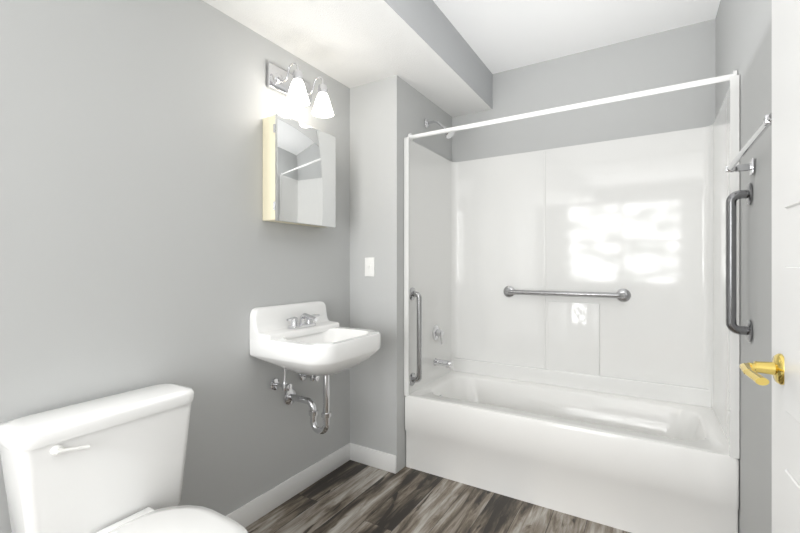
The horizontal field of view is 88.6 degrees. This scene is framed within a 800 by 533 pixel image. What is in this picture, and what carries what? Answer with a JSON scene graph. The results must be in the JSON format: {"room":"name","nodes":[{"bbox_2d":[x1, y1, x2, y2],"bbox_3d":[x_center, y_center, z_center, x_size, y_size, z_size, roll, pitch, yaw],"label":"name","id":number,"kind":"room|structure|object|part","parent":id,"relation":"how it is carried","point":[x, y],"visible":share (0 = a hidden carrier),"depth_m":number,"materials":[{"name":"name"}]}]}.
{"room":"bathroom","nodes":[
{"label":"bathroom","id":0,"kind":"room"},
{"bbox_2d":[0,0,349,532],"bbox_3d":[-1.309,-0.130,1.062,0.100,2.700,5.460,0,0,31],"label":"wall","id":1,"kind":"structure","parent":0,"point":[143,244],"depth_m":1.59,"materials":[{"name":"grey paint"}]},
{"bbox_2d":[226,443,349,527],"bbox_3d":[-1.468,1.167,0.690,0.013,0.105,4.460,0,0,31],"label":"baseboard","id":2,"kind":"structure","parent":1,"relation":"attached to","point":[253,510],"depth_m":2.14,"materials":[{"name":"white wood"}]},
{"bbox_2d":[263,113,335,227],"bbox_3d":[-0.521,-0.475,2.157,0.110,0.510,0.429,0,0,31],"label":"medicine cabinet mirror","id":3,"kind":"object","parent":1,"relation":"attached to","point":[299,173],"visible":1,"depth_m":2.07,"materials":[{"name":"beige mirror"}]},
{"bbox_2d":[267,62,333,117],"bbox_3d":[-0.493,-0.906,2.105,0.212,0.208,0.300,0,0,31],"label":"sconce","id":4,"kind":"object","parent":1,"relation":"attached to","point":[295,89],"visible":0.96,"depth_m":2.06,"materials":[{"name":"white glass"}]},
{"bbox_3d":[-0.499,-0.856,2.003,0.118,0.108,0.118,0,0,31],"label":"lamp shade","id":5,"kind":"part","parent":4,"relation":"part of","materials":[{"name":"white glass"}]},
{"bbox_3d":[-0.406,-0.856,2.157,0.118,0.108,0.118,0,0,31],"label":"lamp shade","id":6,"kind":"part","parent":4,"relation":"part of","materials":[{"name":"white glass"}]},
{"bbox_2d":[249,301,380,433],"bbox_3d":[-0.388,0.516,2.041,0.458,0.640,0.510,0,0,31],"label":"wall-mounted sink","id":7,"kind":"object","parent":1,"relation":"attached to","point":[310,340],"visible":1,"depth_m":1.99,"materials":[{"name":"white ceramic"}]},
{"bbox_2d":[286,313,319,329],"bbox_3d":[-0.474,0.277,2.093,0.124,0.075,0.231,0,0,31],"label":"faucet","id":8,"kind":"object","parent":7,"relation":"on","point":[308,324],"depth_m":2.09,"materials":[{"name":"silver metal"}]},
{"bbox_2d":[202,0,490,116],"bbox_3d":[-0.984,-1.305,0.865,0.660,0.350,5.260,0,0,31],"label":"ceiling","id":9,"kind":"structure","parent":0,"point":[351,43],"depth_m":2.07,"materials":[{"name":"white paint"}]},
{"bbox_2d":[350,75,451,472],"bbox_3d":[0.064,-0.130,2.896,0.350,2.700,0.900,0,0,31],"label":"wall","id":10,"kind":"structure","parent":0,"point":[388,115],"depth_m":2.50,"materials":[{"name":"grey paint"}]},
{"bbox_2d":[365,257,374,276],"bbox_3d":[-0.189,0.003,2.513,0.072,0.116,0.015,0,0,31],"label":"light switch","id":11,"kind":"object","parent":10,"relation":"attached to","point":[369,266],"visible":1,"depth_m":2.51,"materials":[{"name":"white plastic"}]},
{"bbox_2d":[350,443,395,473],"bbox_3d":[-0.172,1.167,2.505,0.350,0.105,0.013,0,0,31],"label":"baseboard","id":12,"kind":"structure","parent":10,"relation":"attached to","point":[374,458],"depth_m":2.49,"materials":[{"name":"white wood"}]},
{"bbox_2d":[245,460,629,532],"bbox_3d":[-0.437,1.270,0.533,2.140,0.100,5.460,0,0,31],"label":"floor","id":13,"kind":"structure","parent":0,"point":[350,496],"depth_m":2.05,"materials":[{"name":"brown wood"}]},
{"bbox_2d":[0,383,247,532],"bbox_3d":[-0.741,0.832,1.206,0.692,0.776,0.512,0,0,31],"label":"toilet","id":14,"kind":"object","parent":13,"relation":"on","point":[115,463],"visible":0.98,"depth_m":1.25,"materials":[{"name":"white ceramic"}]},
{"bbox_3d":[-0.934,0.515,1.164,0.029,0.033,0.085,0,0,31],"label":"flush lever","id":15,"kind":"part","parent":14,"relation":"part of","materials":[{"name":"white plastic"}]},
{"bbox_3d":[-0.951,0.467,1.333,0.202,0.046,0.512,0,0,31],"label":"tank lid","id":16,"kind":"part","parent":14,"relation":"part of","materials":[{"name":"white ceramic"}]},
{"bbox_3d":[-0.660,0.811,1.157,0.502,0.045,0.378,0,0,31],"label":"seat lid","id":17,"kind":"part","parent":14,"relation":"part of","materials":[{"name":"white plastic"}]},
{"bbox_2d":[404,70,738,532],"bbox_3d":[0.888,0.117,2.383,1.584,2.205,0.717,0,0,31],"label":"tub","id":18,"kind":"object","parent":13,"relation":"on","point":[571,343],"visible":1,"depth_m":2.45,"materials":[{"name":"white plastic"}]},
{"bbox_3d":[0.300,0.544,2.794,0.125,0.282,0.104,0,0,31],"label":"valve spout","id":19,"kind":"part","parent":18,"relation":"part of","materials":[{"name":"silver metal"}]},
{"bbox_3d":[0.736,-0.800,2.132,1.582,0.048,0.048,0,0,31],"label":"shower rod","id":20,"kind":"part","parent":18,"relation":"part of","materials":[{"name":"white metal"}]},
{"bbox_2d":[384,0,492,108],"bbox_3d":[-0.700,-1.255,0.693,0.004,0.250,5.260,0,0,31],"label":"wall","id":21,"kind":"structure","parent":0,"point":[428,22],"depth_m":2.27,"materials":[{"name":"grey paint"}]},
{"bbox_2d":[433,0,719,73],"bbox_3d":[-0.155,-1.430,0.362,1.280,0.100,5.260,0,0,31],"label":"ceiling","id":22,"kind":"structure","parent":0,"point":[498,36],"depth_m":2.32,"materials":[{"name":"white paint"}]},
{"bbox_2d":[452,18,715,161],"bbox_3d":[1.101,-0.130,2.735,1.590,2.700,0.100,0,0,31],"label":"wall","id":23,"kind":"structure","parent":0,"point":[683,54],"depth_m":2.58,"materials":[{"name":"grey paint"}]},
{"bbox_2d":[716,0,771,532],"bbox_3d":[0.436,-0.130,0.005,0.100,2.700,5.460,0,0,31],"label":"wall","id":24,"kind":"structure","parent":0,"point":[744,38],"depth_m":1.46,"materials":[{"name":"grey paint"}]},
{"bbox_2d":[726,183,752,341],"bbox_3d":[1.247,-0.015,1.513,0.071,0.580,0.080,0,0,31],"label":"grab bar","id":25,"kind":"object","parent":24,"relation":"attached to","point":[731,262],"visible":1,"depth_m":1.51,"materials":[{"name":"grey metal"}]},
{"bbox_2d":[725,113,771,175],"bbox_3d":[1.063,-0.352,1.218,0.080,0.056,0.645,0,0,31],"label":"towel bar","id":26,"kind":"object","parent":24,"relation":"attached to","point":[733,166],"visible":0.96,"depth_m":1.26,"materials":[{"name":"silver metal"}]},
{"bbox_2d":[739,0,799,532],"bbox_3d":[0.637,0.193,0.589,0.114,2.030,0.820,0,0,29],"label":"door","id":27,"kind":"structure","parent":24,"relation":"in","point":[782,368],"depth_m":0.85,"materials":[{"name":"white paint"}]},
{"bbox_3d":[0.778,0.220,0.847,0.114,0.066,0.159,0,0,29],"label":"handle","id":28,"kind":"part","parent":27,"relation":"part of","materials":[{"name":"gold metal"}]}
]}

